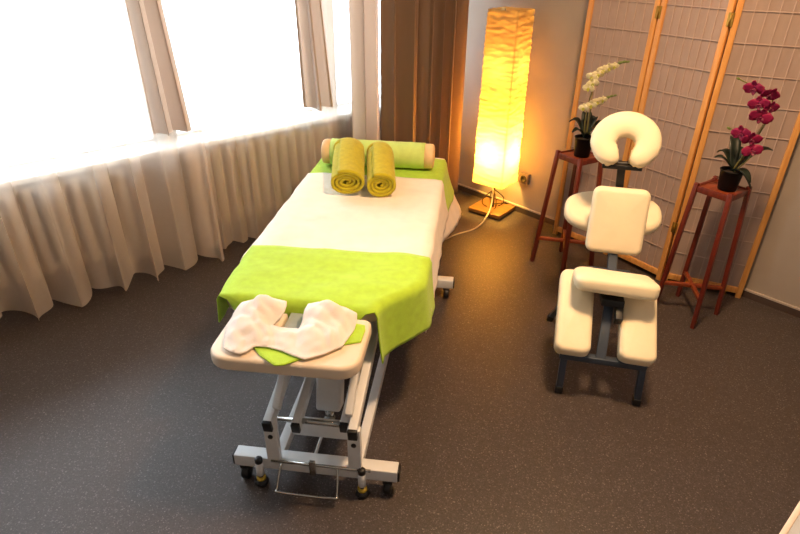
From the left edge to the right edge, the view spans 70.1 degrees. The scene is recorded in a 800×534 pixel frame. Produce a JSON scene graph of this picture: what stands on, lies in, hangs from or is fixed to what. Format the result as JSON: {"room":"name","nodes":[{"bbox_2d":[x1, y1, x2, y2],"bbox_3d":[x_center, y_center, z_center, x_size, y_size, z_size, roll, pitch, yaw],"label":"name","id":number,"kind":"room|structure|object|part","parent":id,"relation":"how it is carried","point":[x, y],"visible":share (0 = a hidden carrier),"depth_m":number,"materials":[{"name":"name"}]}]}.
{"room":"massage room","nodes":[
{"label":"massage room","id":0,"kind":"room"},
{"bbox_2d":[0,190,799,533],"bbox_3d":[-0.197,0.698,2.278,4.712,0.050,4.050,-23,37,-35],"label":"floor","id":1,"kind":"structure","parent":0,"point":[118,416],"depth_m":2.35,"materials":[{"name":"carpet"}]},
{"bbox_2d":[211,276,454,499],"bbox_3d":[-0.172,0.073,2.756,0.857,0.572,2.091,4,29,6],"label":"massage table","id":2,"kind":"object","parent":1,"relation":"on","point":[329,370],"visible":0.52,"depth_m":1.99,"materials":[{"name":"white metal"}]},
{"bbox_3d":[-0.499,0.682,2.013,0.028,0.022,0.028,4,29,6],"label":"knob","id":3,"kind":"part","parent":2,"relation":"part of","materials":[{"name":"black plastic"}]},
{"bbox_3d":[-0.391,0.260,2.229,0.030,0.209,0.828,4,29,6],"label":"lift arm","id":4,"kind":"part","parent":2,"relation":"part of","materials":[{"name":"white metal"}]},
{"bbox_3d":[-0.358,0.381,2.615,0.035,0.040,1.300,4,29,6],"label":"rail","id":5,"kind":"part","parent":2,"relation":"part of","materials":[{"name":"white metal"}]},
{"bbox_3d":[-0.306,0.273,2.287,0.028,0.220,0.838,4,29,6],"label":"lift arm","id":6,"kind":"part","parent":2,"relation":"part of","materials":[{"name":"white metal"}]},
{"bbox_2d":[253,324,364,365],"bbox_3d":[-0.284,0.252,1.840,0.381,0.007,0.148,-8,31,-15],"label":"towel","id":7,"kind":"object","parent":2,"relation":"on","point":[274,357],"visible":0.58,"depth_m":1.80,"materials":[{"name":"green fabric"}]},
{"bbox_2d":[223,294,356,359],"bbox_3d":[-0.368,0.182,1.891,0.432,0.064,0.303,4,29,6],"label":"cover","id":8,"kind":"object","parent":7,"relation":"on","point":[325,327],"visible":1,"depth_m":1.87,"materials":[{"name":"white fabric"}]},
{"bbox_3d":[-0.283,0.582,2.278,0.012,0.012,0.520,4,29,6],"label":"linkage rod","id":9,"kind":"part","parent":2,"relation":"part of","materials":[{"name":"white metal"}]},
{"bbox_3d":[-0.290,0.542,1.991,0.310,0.019,0.019,4,29,6],"label":"pivot rod","id":10,"kind":"part","parent":2,"relation":"part of","materials":[{"name":"silver metal"}]},
{"bbox_3d":[-0.266,0.581,2.055,0.250,0.085,0.012,4,29,6],"label":"cross plate","id":11,"kind":"part","parent":2,"relation":"part of","materials":[{"name":"white metal"}]},
{"bbox_2d":[217,245,434,363],"bbox_3d":[-0.277,0.138,2.249,0.810,0.250,0.447,4,29,6],"label":"towel","id":12,"kind":"object","parent":2,"relation":"on","point":[397,287],"visible":0.94,"depth_m":2.17,"materials":[{"name":"green fabric"}]},
{"bbox_3d":[-0.254,0.391,2.088,0.092,0.274,0.141,4,29,6],"label":"lift motor","id":13,"kind":"part","parent":2,"relation":"part of","materials":[{"name":"white metal"}]},
{"bbox_3d":[-0.136,0.274,2.263,0.028,0.195,0.837,4,29,6],"label":"lift arm","id":14,"kind":"part","parent":2,"relation":"part of","materials":[{"name":"white metal"}]},
{"bbox_3d":[-0.133,0.708,1.974,0.028,0.022,0.028,4,29,6],"label":"knob","id":15,"kind":"part","parent":2,"relation":"part of","materials":[{"name":"black plastic"}]},
{"bbox_3d":[-0.103,0.280,2.198,0.030,0.209,0.828,4,29,6],"label":"lift arm","id":16,"kind":"part","parent":2,"relation":"part of","materials":[{"name":"white metal"}]},
{"bbox_3d":[-0.071,0.401,2.584,0.035,0.040,1.300,4,29,6],"label":"rail","id":17,"kind":"part","parent":2,"relation":"part of","materials":[{"name":"white metal"}]},
{"bbox_2d":[425,158,460,332],"bbox_3d":[-0.144,-0.168,2.964,0.896,0.355,1.538,4,29,6],"label":"sheet","id":18,"kind":"object","parent":2,"relation":"on","point":[454,211],"visible":0.05,"depth_m":3.39,"materials":[{"name":"white fabric"}]},
{"bbox_2d":[240,173,448,309],"bbox_3d":[-0.203,-0.171,2.791,0.840,0.226,1.027,4,29,6],"label":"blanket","id":19,"kind":"object","parent":18,"relation":"on","point":[412,219],"visible":0.8,"depth_m":2.67,"materials":[{"name":"white fabric"}]},
{"bbox_2d":[331,137,364,193],"bbox_3d":[-0.273,-0.547,3.029,0.174,0.191,0.423,-1,29,-3],"label":"rolled towel","id":20,"kind":"object","parent":19,"relation":"on","point":[348,163],"visible":1,"depth_m":2.91,"materials":[{"name":"yellow fabric"}]},
{"bbox_2d":[366,141,395,196],"bbox_3d":[-0.102,-0.526,3.013,0.150,0.184,0.415,-1,29,-3],"label":"rolled towel","id":21,"kind":"object","parent":19,"relation":"on","point":[381,180],"visible":1,"depth_m":2.89,"materials":[{"name":"fabric"}]},
{"bbox_2d":[310,158,453,210],"bbox_3d":[-0.110,-0.483,3.370,0.852,0.219,0.452,4,29,6],"label":"towel","id":22,"kind":"object","parent":18,"relation":"on","point":[439,171],"visible":0.35,"depth_m":3.29,"materials":[{"name":"green fabric"}]},
{"bbox_2d":[321,138,434,168],"bbox_3d":[-0.126,-0.656,3.301,0.652,0.152,0.150,4,29,6],"label":"bolster","id":23,"kind":"object","parent":22,"relation":"on","point":[412,155],"visible":0.61,"depth_m":3.23,"materials":[{"name":"green fabric"}]},
{"bbox_2d":[444,188,493,239],"bbox_3d":[0.406,-0.327,3.860,0.812,0.203,0.099,-25,38,-37],"label":"power cord","id":24,"kind":"object","parent":1,"relation":"on","point":[492,188],"visible":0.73,"depth_m":3.99,"materials":[{"name":"plastic"}]},
{"bbox_2d":[468,7,534,219],"bbox_3d":[0.773,-1.007,3.882,0.412,1.371,0.335,22,35,32],"label":"floor lamp","id":25,"kind":"object","parent":1,"relation":"on","point":[507,49],"visible":0.98,"depth_m":3.75,"materials":[{"name":"yellow paper"}]},
{"bbox_2d":[530,149,602,277],"bbox_3d":[0.999,-0.328,3.347,0.270,0.717,0.270,-16,33,-28],"label":"plant stand","id":26,"kind":"object","parent":1,"relation":"on","point":[567,155],"visible":0.63,"depth_m":3.29,"materials":[{"name":"red wood"}]},
{"bbox_3d":[0.856,-0.346,3.376,0.087,0.717,0.028,7,30,11],"label":"leg","id":27,"kind":"part","parent":26,"relation":"part of","materials":[{"name":"red wood"}]},
{"bbox_3d":[1.032,-0.398,3.472,0.028,0.717,0.087,7,30,11],"label":"leg","id":28,"kind":"part","parent":26,"relation":"part of","materials":[{"name":"red wood"}]},
{"bbox_3d":[0.965,-0.259,3.223,0.063,0.717,0.063,-16,33,-28],"label":"leg","id":29,"kind":"part","parent":26,"relation":"part of","materials":[{"name":"red wood"}]},
{"bbox_3d":[1.141,-0.311,3.319,0.087,0.717,0.028,7,30,11],"label":"leg","id":30,"kind":"part","parent":26,"relation":"part of","materials":[{"name":"red wood"}]},
{"bbox_2d":[569,60,629,157],"bbox_3d":[1.038,-0.841,3.030,0.248,0.520,0.160,10,31,16],"label":"potted orchid","id":31,"kind":"object","parent":26,"relation":"on","point":[582,148],"visible":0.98,"depth_m":3.06,"materials":[{"name":"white plant"}]},
{"bbox_3d":[1.007,-0.664,3.136,0.106,0.107,0.106,10,31,16],"label":"pot","id":32,"kind":"part","parent":31,"relation":"part of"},
{"bbox_3d":[0.967,-0.841,2.995,0.058,0.042,0.017,25,38,37],"label":"flower","id":33,"kind":"part","parent":31,"relation":"part of","materials":[{"name":"beige plant"}]},
{"bbox_3d":[0.974,-0.928,2.938,0.064,0.044,0.018,20,35,31],"label":"flower","id":34,"kind":"part","parent":31,"relation":"part of","materials":[{"name":"beige plant"}]},
{"bbox_3d":[1.058,-0.858,2.965,0.166,0.415,0.030,21,35,31],"label":"flower stem","id":35,"kind":"part","parent":31,"relation":"part of","materials":[{"name":"plant"}]},
{"bbox_3d":[0.998,-0.848,2.973,0.064,0.047,0.022,12,31,19],"label":"flower","id":36,"kind":"part","parent":31,"relation":"part of","materials":[{"name":"beige plant"}]},
{"bbox_3d":[0.980,-0.973,2.904,0.066,0.048,0.022,21,35,32],"label":"flower","id":37,"kind":"part","parent":31,"relation":"part of","materials":[{"name":"beige plant"}]},
{"bbox_3d":[0.987,-0.943,2.918,0.065,0.050,0.022,13,31,20],"label":"flower","id":38,"kind":"part","parent":31,"relation":"part of","materials":[{"name":"beige plant"}]},
{"bbox_3d":[1.026,-0.861,2.955,0.062,0.045,0.021,5,30,8],"label":"flower","id":39,"kind":"part","parent":31,"relation":"part of","materials":[{"name":"beige plant"}]},
{"bbox_3d":[1.002,-0.980,2.885,0.066,0.048,0.023,10,31,16],"label":"flower","id":40,"kind":"part","parent":31,"relation":"part of","materials":[{"name":"beige plant"}]},
{"bbox_3d":[1.054,-0.789,3.013,0.118,0.248,0.026,22,36,33],"label":"flower stem","id":41,"kind":"part","parent":31,"relation":"part of","materials":[{"name":"plant"}]},
{"bbox_3d":[1.047,-0.868,2.944,0.051,0.036,0.019,3,29,5],"label":"flower","id":42,"kind":"part","parent":31,"relation":"part of","materials":[{"name":"beige plant"}]},
{"bbox_3d":[1.023,-0.997,2.868,0.064,0.043,0.024,10,31,16],"label":"flower","id":43,"kind":"part","parent":31,"relation":"part of","materials":[{"name":"beige plant"}]},
{"bbox_3d":[1.048,-1.002,2.855,0.060,0.046,0.026,10,31,16],"label":"flower","id":44,"kind":"part","parent":31,"relation":"part of","materials":[{"name":"beige plant"}]},
{"bbox_3d":[1.070,-1.007,2.845,0.051,0.036,0.021,4,29,6],"label":"flower","id":45,"kind":"part","parent":31,"relation":"part of","materials":[{"name":"beige plant"}]},
{"bbox_2d":[546,111,661,406],"bbox_3d":[0.953,-0.076,2.535,0.458,1.082,0.809,7,30,12],"label":"chair","id":46,"kind":"object","parent":1,"relation":"on","point":[616,220],"visible":1,"depth_m":2.48,"materials":[{"name":"cream leather"},{"name":"grey steel"},{"name":"black plastic"}]},
{"bbox_3d":[0.699,0.454,2.464,0.030,0.172,0.038,7,30,12],"label":"leg","id":47,"kind":"part","parent":46,"relation":"part of","materials":[{"name":"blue metal"}]},
{"bbox_3d":[0.838,0.136,2.788,0.035,0.425,0.264,-12,32,-21],"label":"leg","id":48,"kind":"part","parent":46,"relation":"part of","materials":[{"name":"beige leather"}]},
{"bbox_3d":[1.026,-0.260,2.758,0.450,0.153,0.222,7,30,12],"label":"armrest","id":49,"kind":"part","parent":46,"relation":"part of","materials":[{"name":"beige leather"}]},
{"bbox_3d":[0.904,0.067,2.404,0.338,0.116,0.201,7,30,12],"label":"seat","id":50,"kind":"part","parent":46,"relation":"part of","materials":[{"name":"beige leather"}]},
{"bbox_3d":[1.004,-0.267,2.644,0.063,0.405,0.101,7,30,12],"label":"cradle stem","id":51,"kind":"part","parent":46,"relation":"part of","materials":[{"name":"black plastic"}]},
{"bbox_3d":[1.009,0.493,2.400,0.038,0.173,0.038,7,30,12],"label":"leg","id":52,"kind":"part","parent":46,"relation":"part of","materials":[{"name":"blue metal"}]},
{"bbox_2d":[553,0,799,297],"bbox_3d":[1.444,-0.782,3.076,1.186,1.780,0.154,25,38,37],"label":"folding screen","id":53,"kind":"object","parent":1,"relation":"on","point":[674,49],"visible":0.77,"depth_m":3.00,"materials":[{"name":"beige paper"}]},
{"bbox_3d":[1.196,-0.931,3.337,0.022,1.780,0.412,-23,37,-35],"label":"panel frame","id":54,"kind":"part","parent":53,"relation":"part of","materials":[{"name":"brown wood"}]},
{"bbox_3d":[1.440,-0.773,3.061,0.022,1.780,0.376,-17,34,-29],"label":"panel frame","id":55,"kind":"part","parent":53,"relation":"part of","materials":[{"name":"brown wood"}]},
{"bbox_3d":[1.734,-0.648,2.843,0.411,1.780,0.022,14,32,22],"label":"panel frame","id":56,"kind":"part","parent":53,"relation":"part of","materials":[{"name":"brown wood"}]},
{"bbox_2d":[657,175,752,328],"bbox_3d":[1.541,-0.077,2.900,0.246,0.726,0.246,-18,34,-30],"label":"plant stand","id":57,"kind":"object","parent":1,"relation":"on","point":[709,188],"visible":0.93,"depth_m":2.85,"materials":[{"name":"red wood"}]},
{"bbox_3d":[1.405,-0.090,2.921,0.070,0.726,0.028,6,30,9],"label":"leg","id":58,"kind":"part","parent":57,"relation":"part of","materials":[{"name":"red wood"}]},
{"bbox_3d":[1.565,-0.143,3.019,0.028,0.726,0.070,6,30,9],"label":"leg","id":59,"kind":"part","parent":57,"relation":"part of","materials":[{"name":"red wood"}]},
{"bbox_3d":[1.516,-0.011,2.782,0.028,0.726,0.070,6,30,9],"label":"leg","id":60,"kind":"part","parent":57,"relation":"part of","materials":[{"name":"red wood"}]},
{"bbox_3d":[1.677,-0.064,2.879,0.070,0.726,0.028,6,30,9],"label":"leg","id":61,"kind":"part","parent":57,"relation":"part of","materials":[{"name":"red wood"}]},
{"bbox_2d":[714,77,779,191],"bbox_3d":[1.569,-0.593,2.585,0.184,0.514,0.212,-25,38,-37],"label":"potted orchid","id":62,"kind":"object","parent":57,"relation":"on","point":[730,176],"visible":1,"depth_m":2.54,"materials":[{"name":"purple plant"}]},
{"bbox_3d":[1.554,-0.413,2.689,0.106,0.097,0.106,17,33,27],"label":"pot","id":63,"kind":"part","parent":62,"relation":"part of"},
{"bbox_3d":[1.516,-0.597,2.527,0.032,0.067,0.093,-17,34,-28],"label":"flower","id":64,"kind":"part","parent":62,"relation":"part of","materials":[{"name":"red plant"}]},
{"bbox_3d":[1.567,-0.521,2.535,0.084,0.067,0.016,11,31,17],"label":"flower","id":65,"kind":"part","parent":62,"relation":"part of","materials":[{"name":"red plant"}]},
{"bbox_3d":[1.555,-0.568,2.516,0.085,0.060,0.027,10,31,16],"label":"flower","id":66,"kind":"part","parent":62,"relation":"part of","materials":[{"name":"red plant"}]},
{"bbox_3d":[1.544,-0.620,2.547,0.154,0.419,0.057,17,33,27],"label":"flower stem","id":67,"kind":"part","parent":62,"relation":"part of","materials":[{"name":"plant"}]},
{"bbox_3d":[1.513,-0.767,2.433,0.037,0.062,0.094,-19,35,-30],"label":"flower","id":68,"kind":"part","parent":62,"relation":"part of","materials":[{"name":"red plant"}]},
{"bbox_3d":[1.538,-0.702,2.438,0.088,0.064,0.033,17,33,27],"label":"flower","id":69,"kind":"part","parent":62,"relation":"part of","materials":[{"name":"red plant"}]},
{"bbox_3d":[1.562,-0.653,2.464,0.097,0.071,0.027,13,32,21],"label":"flower","id":70,"kind":"part","parent":62,"relation":"part of","materials":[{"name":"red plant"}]},
{"bbox_3d":[1.569,-0.732,2.414,0.084,0.058,0.037,0,29,-2],"label":"flower","id":71,"kind":"part","parent":62,"relation":"part of","materials":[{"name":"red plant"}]},
{"bbox_3d":[1.590,-0.686,2.441,0.077,0.052,0.025,-2,29,-5],"label":"flower","id":72,"kind":"part","parent":62,"relation":"part of","materials":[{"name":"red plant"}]},
{"bbox_2d":[779,501,799,533],"bbox_3d":[1.307,0.801,1.453,1.111,0.590,0.522,-23,37,-35],"label":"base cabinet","id":73,"kind":"object","parent":1,"relation":"on","point":[792,526],"visible":1,"depth_m":1.26,"materials":[{"name":"laminate"}]},
{"bbox_2d":[458,0,799,307],"bbox_3d":[1.608,-1.256,2.984,0.150,2.700,4.051,-24,37,-36],"label":"wall","id":74,"kind":"structure","parent":0,"point":[558,28],"depth_m":3.67,"materials":[{"name":"white paint"}]},
{"bbox_2d":[519,172,530,184],"bbox_3d":[0.888,-0.632,4.066,0.034,0.075,0.075,-24,37,-36],"label":"wall socket","id":75,"kind":"object","parent":74,"relation":"attached to","point":[524,178],"visible":1,"depth_m":4.05,"materials":[{"name":"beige plastic"}]},
{"bbox_2d":[458,185,799,317],"bbox_3d":[1.536,-0.070,3.587,0.012,0.040,4.031,-24,37,-36],"label":"baseboard","id":76,"kind":"structure","parent":74,"relation":"attached to","point":[775,305],"depth_m":3.19,"materials":[{"name":"brown wood"}]},
{"bbox_3d":[-0.172,-1.707,0.893,6.212,0.100,6.094,1,29,0],"label":"ceiling","id":77,"kind":"structure","parent":0,"visible":0},
{"bbox_3d":[-1.376,-2.281,2.042,3.200,0.044,2.836,1,29,0],"label":"track","id":78,"kind":"object","parent":77,"relation":"attached to","visible":0},
{"bbox_2d":[0,0,223,320],"bbox_3d":[-2.022,-0.816,2.161,2.490,2.628,0.190,-23,37,-35],"label":"sheer curtain","id":79,"kind":"object","parent":78,"relation":"hanging from","point":[91,197],"visible":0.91,"depth_m":2.83,"materials":[{"name":"white fabric"}]},
{"bbox_2d":[180,0,380,248],"bbox_3d":[-0.509,-1.504,3.413,1.858,2.625,0.058,-23,37,-35],"label":"sheer curtain","id":80,"kind":"object","parent":78,"relation":"hanging from","point":[260,140],"visible":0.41,"depth_m":3.42,"materials":[{"name":"white fabric"}]},
{"bbox_3d":[0.075,-2.755,2.913,0.766,0.044,0.682,1,29,0],"label":"track","id":81,"kind":"object","parent":77,"relation":"attached to","visible":0},
{"bbox_2d":[349,0,379,139],"bbox_3d":[-0.201,-1.471,3.365,0.216,2.630,0.102,-23,37,-35],"label":"drape","id":82,"kind":"object","parent":81,"relation":"hanging from","point":[363,14],"visible":0.59,"depth_m":3.50,"materials":[{"name":"beige fabric"}]},
{"bbox_2d":[380,0,468,192],"bbox_3d":[0.169,-1.623,3.643,0.738,2.629,0.127,-23,37,-35],"label":"drape","id":83,"kind":"object","parent":81,"relation":"hanging from","point":[424,42],"visible":0.76,"depth_m":3.81,"materials":[{"name":"brown fabric"}]},
{"bbox_3d":[-0.865,-2.418,2.296,0.991,0.044,0.881,1,29,0],"label":"track","id":84,"kind":"object","parent":77,"relation":"attached to","visible":0},
{"bbox_2d":[125,0,191,135],"bbox_3d":[-1.173,-1.484,2.520,0.225,1.800,0.111,-23,37,-35],"label":"curtain","id":85,"kind":"object","parent":84,"relation":"hanging from","point":[167,108],"visible":1,"depth_m":2.80,"materials":[{"name":"beige fabric"}]},
{"bbox_2d":[294,0,332,110],"bbox_3d":[-0.498,-1.755,3.026,0.178,1.810,0.152,5,30,9],"label":"curtain","id":86,"kind":"object","parent":84,"relation":"hanging from","point":[313,56],"visible":1,"depth_m":3.32,"materials":[{"name":"beige fabric"}]}
]}

